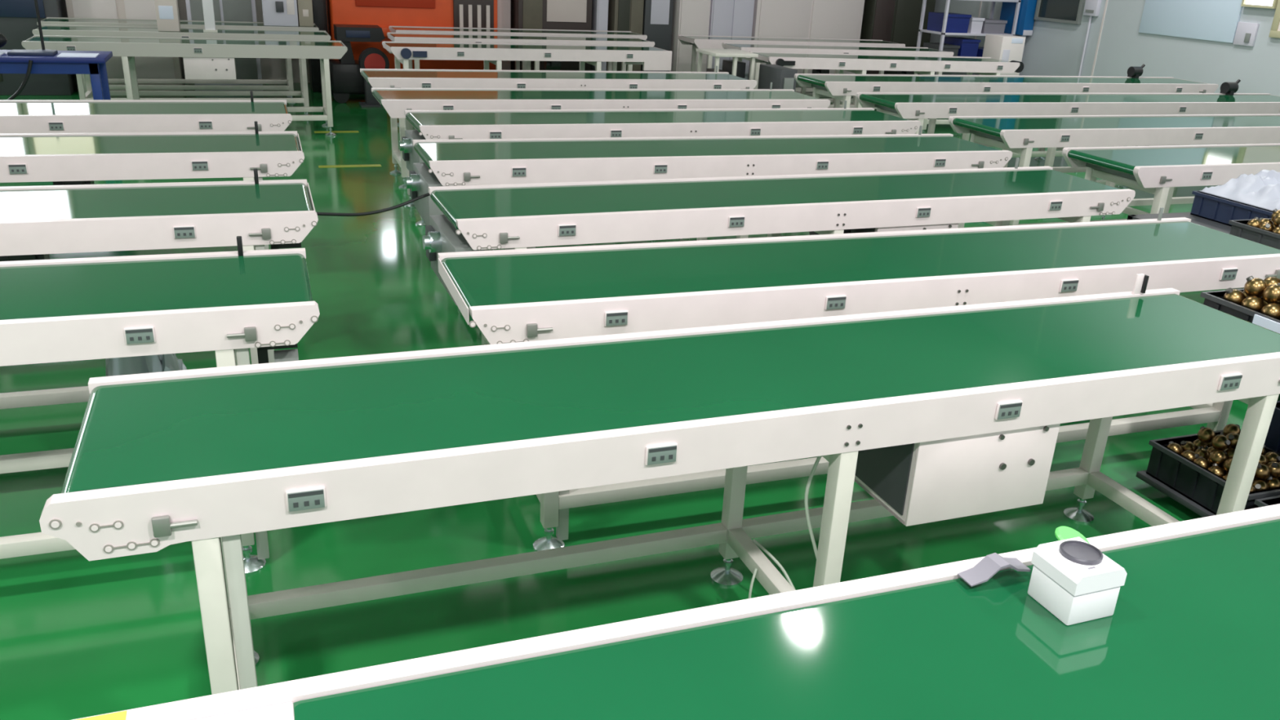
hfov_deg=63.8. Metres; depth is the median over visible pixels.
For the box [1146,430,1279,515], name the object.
crate
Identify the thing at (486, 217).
conveyor
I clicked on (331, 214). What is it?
cable
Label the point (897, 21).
cabinet
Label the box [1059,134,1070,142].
socket
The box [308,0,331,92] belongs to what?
cabinet
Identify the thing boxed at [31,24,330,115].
conveyor
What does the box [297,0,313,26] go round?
carton
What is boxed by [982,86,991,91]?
socket
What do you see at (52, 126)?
socket
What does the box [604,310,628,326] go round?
socket
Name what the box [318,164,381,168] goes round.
floor marking
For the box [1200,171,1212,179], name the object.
socket
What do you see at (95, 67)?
work table
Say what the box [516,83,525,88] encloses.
socket
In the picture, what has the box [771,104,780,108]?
socket
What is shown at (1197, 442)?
ball
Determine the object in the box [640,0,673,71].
tall cabinet
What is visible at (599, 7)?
column
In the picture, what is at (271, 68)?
wall
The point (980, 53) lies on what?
storage bin
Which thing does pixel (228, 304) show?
conveyor
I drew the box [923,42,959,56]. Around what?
storage bin
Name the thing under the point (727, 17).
storage cabinet
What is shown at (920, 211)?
socket
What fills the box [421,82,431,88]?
socket
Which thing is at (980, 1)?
trim
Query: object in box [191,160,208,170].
socket
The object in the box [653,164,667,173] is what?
socket
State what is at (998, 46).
carton
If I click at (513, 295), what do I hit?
conveyor
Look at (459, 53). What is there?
socket
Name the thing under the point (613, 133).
socket
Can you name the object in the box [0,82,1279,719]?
floor
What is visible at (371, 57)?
drum
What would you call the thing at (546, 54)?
socket
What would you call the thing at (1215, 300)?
crate
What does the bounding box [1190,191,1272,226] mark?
crate
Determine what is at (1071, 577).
junction box
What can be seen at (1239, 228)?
crate
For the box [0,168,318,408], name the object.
conveyor
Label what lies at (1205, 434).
ball
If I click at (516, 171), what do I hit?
socket
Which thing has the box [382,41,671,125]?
conveyor
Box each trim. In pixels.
[974,0,982,39]
[1090,0,1108,75]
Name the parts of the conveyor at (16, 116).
rail, rail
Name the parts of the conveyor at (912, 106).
bed plate, leg, leg, rail, rail, drive motor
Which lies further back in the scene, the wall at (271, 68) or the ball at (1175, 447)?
the wall at (271, 68)
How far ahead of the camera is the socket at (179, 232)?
3.34 m
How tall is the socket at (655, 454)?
0.040 m
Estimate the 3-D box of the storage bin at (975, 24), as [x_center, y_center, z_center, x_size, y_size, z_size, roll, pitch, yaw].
[3.828,-3.919,12.000,0.170,0.170,0.372,-5,23,-19]
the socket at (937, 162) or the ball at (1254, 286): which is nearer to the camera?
the ball at (1254, 286)
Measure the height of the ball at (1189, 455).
0.051 m
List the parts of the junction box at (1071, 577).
lid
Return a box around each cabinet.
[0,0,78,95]
[65,0,185,90]
[185,0,262,90]
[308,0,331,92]
[511,0,591,71]
[606,0,644,71]
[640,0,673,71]
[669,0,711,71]
[706,0,754,79]
[747,0,864,93]
[757,64,797,91]
[855,0,935,75]
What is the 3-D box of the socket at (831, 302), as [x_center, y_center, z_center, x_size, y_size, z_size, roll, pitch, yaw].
[0.568,-0.166,2.980,0.066,0.040,0.010,-5,23,-19]
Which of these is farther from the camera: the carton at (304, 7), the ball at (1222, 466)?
the carton at (304, 7)
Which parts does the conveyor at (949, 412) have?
leg, leg, rail, rail, leg, leg, panel, knob, knob, knob, knob, leg, leg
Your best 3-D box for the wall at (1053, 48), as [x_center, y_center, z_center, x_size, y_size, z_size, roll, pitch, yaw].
[5.817,-3.712,8.768,0.150,4.200,12.000,-5,23,-19]
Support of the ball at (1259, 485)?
in the crate at (1202, 486)
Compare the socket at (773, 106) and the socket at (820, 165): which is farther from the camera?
the socket at (773, 106)
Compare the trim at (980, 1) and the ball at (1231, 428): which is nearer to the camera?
the ball at (1231, 428)
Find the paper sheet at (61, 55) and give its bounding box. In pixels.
[57,53,99,57]
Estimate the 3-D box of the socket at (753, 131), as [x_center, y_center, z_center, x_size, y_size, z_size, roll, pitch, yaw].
[0.654,-1.292,5.821,0.066,0.040,0.010,-5,23,-19]
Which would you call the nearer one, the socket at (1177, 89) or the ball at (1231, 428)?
the ball at (1231, 428)
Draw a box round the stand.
[359,78,382,106]
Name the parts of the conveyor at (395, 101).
leg, rail, rail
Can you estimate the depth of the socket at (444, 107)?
6.08 m
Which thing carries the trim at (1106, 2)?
attached to the wall at (1053, 48)
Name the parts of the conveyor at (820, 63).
gear motor, leg, leg, rail, rail, gear motor, leg, drive motor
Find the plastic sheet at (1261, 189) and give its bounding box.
[1199,169,1279,210]
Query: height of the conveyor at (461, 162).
0.800 m
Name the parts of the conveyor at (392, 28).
rail, leg, rail, leg, leg, leg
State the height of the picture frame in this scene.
0.660 m
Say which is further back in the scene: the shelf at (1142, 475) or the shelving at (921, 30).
the shelving at (921, 30)
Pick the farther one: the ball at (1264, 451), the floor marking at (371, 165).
the floor marking at (371, 165)
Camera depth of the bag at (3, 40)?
7.20 m
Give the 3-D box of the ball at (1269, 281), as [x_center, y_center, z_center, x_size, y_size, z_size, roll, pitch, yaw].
[1.927,-0.224,3.134,0.062,0.061,0.063,16,25,31]
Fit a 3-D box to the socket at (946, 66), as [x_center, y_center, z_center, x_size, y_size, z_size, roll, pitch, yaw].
[3.059,-2.921,10.217,0.066,0.040,0.014,-5,23,-19]
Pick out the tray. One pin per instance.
(13, 52)
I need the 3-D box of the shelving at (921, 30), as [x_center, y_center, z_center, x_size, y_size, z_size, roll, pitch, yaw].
[3.837,-3.791,12.099,1.000,1.700,0.480,-5,23,-19]
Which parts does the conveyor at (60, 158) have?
gear motor, rail, rail, leg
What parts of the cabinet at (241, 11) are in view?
door, door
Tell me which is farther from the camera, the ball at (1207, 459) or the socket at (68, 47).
the socket at (68, 47)
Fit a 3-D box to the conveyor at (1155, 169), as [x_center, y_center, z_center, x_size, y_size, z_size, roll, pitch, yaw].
[4.229,-0.862,6.076,4.018,0.750,0.581,-5,23,-19]
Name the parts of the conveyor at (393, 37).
leg, leg, rail, rail, leg, leg, leg, leg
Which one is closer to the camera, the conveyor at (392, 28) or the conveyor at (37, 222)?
the conveyor at (37, 222)
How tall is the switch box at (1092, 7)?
1.180 m
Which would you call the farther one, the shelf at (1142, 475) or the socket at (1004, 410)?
the shelf at (1142, 475)
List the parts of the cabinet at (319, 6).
door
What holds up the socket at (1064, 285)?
attached to the conveyor at (513, 295)
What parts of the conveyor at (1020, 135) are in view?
leg, bed plate, leg, leg, rail, rail, leg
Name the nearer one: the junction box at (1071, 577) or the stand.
the junction box at (1071, 577)
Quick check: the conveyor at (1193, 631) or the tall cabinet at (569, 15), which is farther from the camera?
the tall cabinet at (569, 15)
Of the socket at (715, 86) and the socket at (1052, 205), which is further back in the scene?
the socket at (715, 86)
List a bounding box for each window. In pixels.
[1034,0,1085,24]
[1240,0,1278,8]
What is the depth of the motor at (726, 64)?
9.61 m
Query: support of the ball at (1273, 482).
in the crate at (1202, 486)
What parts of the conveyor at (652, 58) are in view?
leg, leg, leg, leg, rail, rail, gear motor, leg, leg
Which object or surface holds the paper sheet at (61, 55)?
on the work table at (95, 67)
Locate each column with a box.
[497,0,511,70]
[590,0,608,71]
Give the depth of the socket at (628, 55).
9.66 m
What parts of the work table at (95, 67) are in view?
leg, leg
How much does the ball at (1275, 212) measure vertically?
0.060 m
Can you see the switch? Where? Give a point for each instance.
(1086, 11)
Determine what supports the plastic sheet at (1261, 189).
on the crate at (1215, 208)
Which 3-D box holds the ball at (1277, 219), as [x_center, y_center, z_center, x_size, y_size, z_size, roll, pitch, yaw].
[2.634,-0.573,4.217,0.057,0.062,0.056,8,22,13]
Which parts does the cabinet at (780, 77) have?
panel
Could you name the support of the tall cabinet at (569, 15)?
on the floor
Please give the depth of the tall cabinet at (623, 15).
12.18 m
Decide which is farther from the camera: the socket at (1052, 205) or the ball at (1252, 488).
the socket at (1052, 205)
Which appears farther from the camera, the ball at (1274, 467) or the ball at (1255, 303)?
the ball at (1274, 467)
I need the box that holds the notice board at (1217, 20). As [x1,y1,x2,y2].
[1138,0,1259,46]
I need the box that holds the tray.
[7,49,57,56]
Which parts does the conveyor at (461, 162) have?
rail, leg, rail, leg, leg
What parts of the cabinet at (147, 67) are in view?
door, door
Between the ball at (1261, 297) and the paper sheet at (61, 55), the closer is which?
the ball at (1261, 297)
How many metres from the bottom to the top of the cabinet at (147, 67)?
1.350 m
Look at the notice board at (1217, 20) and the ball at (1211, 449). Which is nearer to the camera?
the ball at (1211, 449)
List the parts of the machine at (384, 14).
door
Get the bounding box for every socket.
[7,164,27,173]
[48,121,64,130]
[66,45,75,50]
[124,326,155,344]
[173,226,195,238]
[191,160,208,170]
[193,48,202,53]
[198,120,213,128]
[285,486,326,511]
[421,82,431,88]
[442,105,453,110]
[457,51,464,56]
[488,131,502,138]
[511,167,526,176]
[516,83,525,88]
[544,52,551,57]
[551,105,561,109]
[558,224,576,235]
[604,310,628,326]
[609,129,622,137]
[626,53,633,57]
[628,84,637,88]
[644,443,677,465]
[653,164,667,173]
[677,104,687,108]
[713,84,721,88]
[728,216,745,227]
[749,128,760,135]
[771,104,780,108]
[815,160,828,169]
[824,295,846,310]
[839,62,845,66]
[852,126,862,133]
[872,85,880,91]
[889,62,896,66]
[915,207,931,217]
[933,158,946,166]
[944,64,951,68]
[947,107,957,113]
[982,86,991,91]
[995,400,1022,419]
[996,65,1003,69]
[1048,200,1062,210]
[1058,279,1079,292]
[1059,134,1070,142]
[1070,106,1078,112]
[1082,87,1088,92]
[1175,87,1182,92]
[1177,106,1186,111]
[1193,133,1203,139]
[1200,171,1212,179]
[1217,373,1242,391]
[1219,267,1237,279]
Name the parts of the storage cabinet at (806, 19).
door, door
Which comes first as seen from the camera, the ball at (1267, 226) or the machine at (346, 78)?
the ball at (1267, 226)
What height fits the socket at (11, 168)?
0.040 m
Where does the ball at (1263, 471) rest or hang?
in the crate at (1202, 486)
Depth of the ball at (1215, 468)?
3.22 m
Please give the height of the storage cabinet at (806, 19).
2.000 m
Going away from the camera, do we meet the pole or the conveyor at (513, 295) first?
the conveyor at (513, 295)
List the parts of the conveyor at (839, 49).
leg, rail, leg, rail, leg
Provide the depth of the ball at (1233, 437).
3.28 m
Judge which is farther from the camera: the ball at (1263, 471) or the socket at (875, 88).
the socket at (875, 88)
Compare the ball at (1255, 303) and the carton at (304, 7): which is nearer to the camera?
the ball at (1255, 303)
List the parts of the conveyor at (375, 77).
leg, leg, rail, rail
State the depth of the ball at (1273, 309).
3.01 m
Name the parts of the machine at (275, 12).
knob, panel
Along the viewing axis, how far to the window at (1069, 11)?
11.53 m
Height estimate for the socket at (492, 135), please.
0.040 m
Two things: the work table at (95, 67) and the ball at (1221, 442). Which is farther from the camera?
the work table at (95, 67)
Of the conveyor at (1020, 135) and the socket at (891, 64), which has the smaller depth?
the conveyor at (1020, 135)
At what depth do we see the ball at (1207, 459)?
3.29 m
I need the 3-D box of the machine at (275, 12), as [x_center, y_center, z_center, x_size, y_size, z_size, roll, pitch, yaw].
[-3.666,-3.641,10.438,0.330,0.456,0.310,-5,23,-19]
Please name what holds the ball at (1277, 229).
in the crate at (1239, 228)
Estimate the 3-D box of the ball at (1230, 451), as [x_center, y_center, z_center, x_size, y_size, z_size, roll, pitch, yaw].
[1.887,0.307,3.278,0.051,0.052,0.054,-14,27,-36]
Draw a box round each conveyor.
[0,91,292,133]
[0,121,304,249]
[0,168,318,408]
[0,235,319,574]
[21,35,347,136]
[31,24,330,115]
[36,17,319,103]
[39,273,1279,694]
[72,503,1279,719]
[360,66,756,188]
[371,82,830,226]
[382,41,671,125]
[386,31,654,71]
[388,26,647,71]
[399,100,920,241]
[405,125,1012,326]
[422,157,1135,345]
[437,207,1279,551]
[677,35,905,97]
[721,42,953,109]
[749,51,1023,133]
[794,64,1218,160]
[855,79,1279,190]
[948,114,1279,226]
[1062,143,1279,213]
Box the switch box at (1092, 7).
[1078,0,1101,75]
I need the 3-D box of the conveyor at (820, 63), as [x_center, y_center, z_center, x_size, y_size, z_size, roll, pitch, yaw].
[2.482,-2.695,10.446,2.806,0.760,0.599,-3,23,-15]
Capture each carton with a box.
[154,0,180,31]
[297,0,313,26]
[979,34,1025,75]
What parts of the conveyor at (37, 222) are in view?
gear motor, rail, rail, leg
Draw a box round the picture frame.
[1268,0,1279,38]
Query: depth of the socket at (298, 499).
1.80 m
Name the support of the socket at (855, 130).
attached to the conveyor at (654, 122)
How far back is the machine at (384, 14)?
11.30 m
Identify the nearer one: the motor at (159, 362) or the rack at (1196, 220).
the motor at (159, 362)
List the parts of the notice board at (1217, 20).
panel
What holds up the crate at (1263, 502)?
on the rack at (1142, 475)
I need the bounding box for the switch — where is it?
[1084,9,1093,13]
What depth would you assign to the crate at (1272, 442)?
3.44 m
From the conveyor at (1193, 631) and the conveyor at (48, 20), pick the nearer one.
the conveyor at (1193, 631)
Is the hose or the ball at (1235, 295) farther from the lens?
the hose
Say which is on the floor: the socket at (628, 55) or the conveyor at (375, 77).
the conveyor at (375, 77)
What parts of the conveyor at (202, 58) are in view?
leg, leg, rail, rail, leg, leg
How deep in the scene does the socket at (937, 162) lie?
5.18 m
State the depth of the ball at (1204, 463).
3.27 m
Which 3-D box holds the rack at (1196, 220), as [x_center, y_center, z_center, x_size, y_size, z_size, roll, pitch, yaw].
[2.849,-0.254,4.604,0.840,0.580,1.060,-5,23,-19]
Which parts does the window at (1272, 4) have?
pane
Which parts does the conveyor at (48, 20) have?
leg, rail, rail, leg, leg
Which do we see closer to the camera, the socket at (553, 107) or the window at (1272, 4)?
the socket at (553, 107)
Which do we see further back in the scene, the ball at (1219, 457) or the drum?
the drum
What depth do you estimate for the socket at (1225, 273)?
3.47 m
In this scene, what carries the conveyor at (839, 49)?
on the floor
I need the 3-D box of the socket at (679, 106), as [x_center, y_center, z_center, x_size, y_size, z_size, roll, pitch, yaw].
[0.270,-1.614,6.581,0.066,0.040,0.009,-5,23,-19]
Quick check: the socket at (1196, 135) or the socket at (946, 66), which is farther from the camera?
the socket at (946, 66)
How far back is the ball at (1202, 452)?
3.34 m
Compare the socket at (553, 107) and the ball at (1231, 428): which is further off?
the socket at (553, 107)
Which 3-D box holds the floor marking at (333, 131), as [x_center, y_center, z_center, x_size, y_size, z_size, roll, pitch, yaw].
[-2.701,-2.030,9.143,0.380,0.002,0.080,-5,23,-19]
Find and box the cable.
[316,192,430,216]
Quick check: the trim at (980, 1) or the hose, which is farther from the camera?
the trim at (980, 1)
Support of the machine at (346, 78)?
on the floor
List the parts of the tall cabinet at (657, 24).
panel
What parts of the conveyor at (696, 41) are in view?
leg, leg, rail, rail, leg, leg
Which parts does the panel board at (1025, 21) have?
trim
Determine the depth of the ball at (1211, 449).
3.36 m
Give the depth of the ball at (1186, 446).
3.38 m
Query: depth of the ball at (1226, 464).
3.21 m
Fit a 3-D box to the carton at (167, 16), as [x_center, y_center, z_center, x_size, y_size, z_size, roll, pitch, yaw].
[-4.291,-3.175,9.323,0.180,0.356,0.203,-5,23,-19]
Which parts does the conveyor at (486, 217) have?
leg, leg, rail, leg, rail, gear motor, leg, panel, leg, leg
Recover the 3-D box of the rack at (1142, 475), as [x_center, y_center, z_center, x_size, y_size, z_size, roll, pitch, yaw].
[2.125,0.289,3.093,0.610,0.620,0.890,-5,23,-19]
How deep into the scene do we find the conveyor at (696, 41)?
11.84 m
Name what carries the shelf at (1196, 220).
attached to the rack at (1196, 220)
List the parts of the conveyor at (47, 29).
leg, leg, rail, rail, leg, leg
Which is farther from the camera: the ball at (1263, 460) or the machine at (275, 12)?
the machine at (275, 12)
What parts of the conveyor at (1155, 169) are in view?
leg, bed plate, leg, rail, rail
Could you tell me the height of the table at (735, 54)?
0.790 m
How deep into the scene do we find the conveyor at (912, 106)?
7.56 m
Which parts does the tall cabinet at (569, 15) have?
door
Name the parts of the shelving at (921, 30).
post, post, post, post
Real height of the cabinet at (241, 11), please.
1.350 m
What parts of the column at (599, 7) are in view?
door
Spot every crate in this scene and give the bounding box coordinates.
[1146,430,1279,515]
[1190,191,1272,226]
[1200,288,1279,333]
[1228,217,1279,249]
[1253,495,1279,507]
[1263,400,1279,453]
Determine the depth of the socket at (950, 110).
7.09 m
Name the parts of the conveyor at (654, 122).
rail, rail, leg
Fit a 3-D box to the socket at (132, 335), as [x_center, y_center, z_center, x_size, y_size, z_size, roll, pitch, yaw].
[-1.210,-0.059,2.484,0.066,0.040,0.010,-5,23,-19]
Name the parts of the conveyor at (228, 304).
rail, rail, leg, motor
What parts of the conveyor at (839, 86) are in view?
leg, bed plate, leg, leg, leg, rail, rail, leg, drive motor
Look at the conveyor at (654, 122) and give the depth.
5.74 m
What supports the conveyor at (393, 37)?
on the floor
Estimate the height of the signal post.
0.500 m
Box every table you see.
[0,49,112,99]
[695,48,758,79]
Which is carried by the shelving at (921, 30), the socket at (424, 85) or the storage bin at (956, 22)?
the storage bin at (956, 22)
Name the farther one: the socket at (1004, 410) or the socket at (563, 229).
the socket at (563, 229)
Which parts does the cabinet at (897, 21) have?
door, door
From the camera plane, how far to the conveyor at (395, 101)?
6.52 m
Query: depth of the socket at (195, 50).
8.36 m
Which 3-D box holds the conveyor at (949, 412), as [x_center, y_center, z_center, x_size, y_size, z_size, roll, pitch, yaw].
[0.335,0.340,2.478,2.984,0.812,0.661,-5,23,-20]
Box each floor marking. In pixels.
[314,130,358,133]
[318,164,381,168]
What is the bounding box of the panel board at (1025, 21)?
[1000,0,1037,75]
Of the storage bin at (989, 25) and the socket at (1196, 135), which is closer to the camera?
the socket at (1196, 135)
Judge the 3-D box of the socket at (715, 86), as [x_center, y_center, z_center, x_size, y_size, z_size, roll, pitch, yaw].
[0.582,-2.049,7.712,0.066,0.040,0.009,-5,23,-19]
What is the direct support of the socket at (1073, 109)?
attached to the conveyor at (912, 106)
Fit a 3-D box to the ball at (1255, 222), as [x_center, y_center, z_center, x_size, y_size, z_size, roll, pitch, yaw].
[2.572,-0.565,4.302,0.056,0.063,0.057,0,22,-6]
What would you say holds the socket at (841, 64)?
attached to the conveyor at (820, 63)
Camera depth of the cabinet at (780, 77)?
9.27 m
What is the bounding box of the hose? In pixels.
[7,59,32,99]
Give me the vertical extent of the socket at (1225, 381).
0.040 m
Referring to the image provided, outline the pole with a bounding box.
[34,0,50,49]
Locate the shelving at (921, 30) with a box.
[916,0,1021,75]
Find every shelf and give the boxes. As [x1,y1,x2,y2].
[1127,212,1231,234]
[1136,470,1214,517]
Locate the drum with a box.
[358,47,389,68]
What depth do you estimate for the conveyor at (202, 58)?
8.48 m
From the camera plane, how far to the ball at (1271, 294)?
3.04 m
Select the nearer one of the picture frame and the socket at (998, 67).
the picture frame
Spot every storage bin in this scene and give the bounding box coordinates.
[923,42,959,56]
[927,12,971,33]
[943,36,980,57]
[967,16,985,33]
[976,47,983,57]
[981,17,1007,34]
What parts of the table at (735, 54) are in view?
leg, leg, leg, leg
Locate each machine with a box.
[262,0,298,26]
[325,0,497,94]
[328,23,385,103]
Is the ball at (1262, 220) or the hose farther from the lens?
the hose
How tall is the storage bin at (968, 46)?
0.250 m
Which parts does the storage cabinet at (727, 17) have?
door, door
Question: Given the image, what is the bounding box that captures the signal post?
[201,0,217,32]
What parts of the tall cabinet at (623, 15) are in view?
door, door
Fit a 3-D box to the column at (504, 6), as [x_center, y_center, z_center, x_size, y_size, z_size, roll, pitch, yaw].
[-1.541,-5.169,11.495,0.160,4.200,0.160,-5,23,-19]
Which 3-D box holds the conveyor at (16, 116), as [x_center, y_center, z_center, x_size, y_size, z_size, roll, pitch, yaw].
[-3.305,-0.919,5.195,2.968,0.800,0.581,-5,23,-19]
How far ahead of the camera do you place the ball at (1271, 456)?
3.25 m
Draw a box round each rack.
[1126,212,1231,304]
[1136,400,1279,517]
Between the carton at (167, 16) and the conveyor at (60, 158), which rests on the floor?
the conveyor at (60, 158)
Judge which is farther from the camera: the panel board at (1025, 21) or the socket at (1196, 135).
the panel board at (1025, 21)
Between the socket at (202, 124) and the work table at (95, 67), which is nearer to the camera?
the socket at (202, 124)
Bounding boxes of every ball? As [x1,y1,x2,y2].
[1166,441,1182,454]
[1179,440,1195,451]
[1180,450,1199,461]
[1192,439,1208,449]
[1193,446,1209,459]
[1193,456,1209,469]
[1197,426,1215,443]
[1204,446,1215,453]
[1206,457,1222,466]
[1208,449,1227,466]
[1208,463,1224,477]
[1211,435,1230,450]
[1221,465,1228,475]
[1222,287,1245,304]
[1222,423,1240,435]
[1222,457,1232,472]
[1224,448,1235,458]
[1226,432,1239,448]
[1240,296,1264,311]
[1244,275,1266,297]
[1246,217,1262,227]
[1249,484,1255,492]
[1252,480,1268,491]
[1253,462,1270,479]
[1258,217,1272,224]
[1258,222,1274,231]
[1258,454,1267,465]
[1259,296,1279,305]
[1260,302,1279,319]
[1261,444,1266,454]
[1262,284,1279,304]
[1263,276,1279,286]
[1263,451,1279,462]
[1264,475,1279,488]
[1266,461,1279,477]
[1271,208,1279,221]
[1271,224,1279,234]
[1273,214,1279,226]
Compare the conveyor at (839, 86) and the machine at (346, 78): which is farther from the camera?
the machine at (346, 78)
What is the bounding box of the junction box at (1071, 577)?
[957,525,1127,625]
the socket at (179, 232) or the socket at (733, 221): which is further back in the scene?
the socket at (733, 221)
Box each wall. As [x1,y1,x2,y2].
[177,0,328,82]
[929,0,1279,145]
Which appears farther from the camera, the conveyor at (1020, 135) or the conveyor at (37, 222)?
the conveyor at (1020, 135)

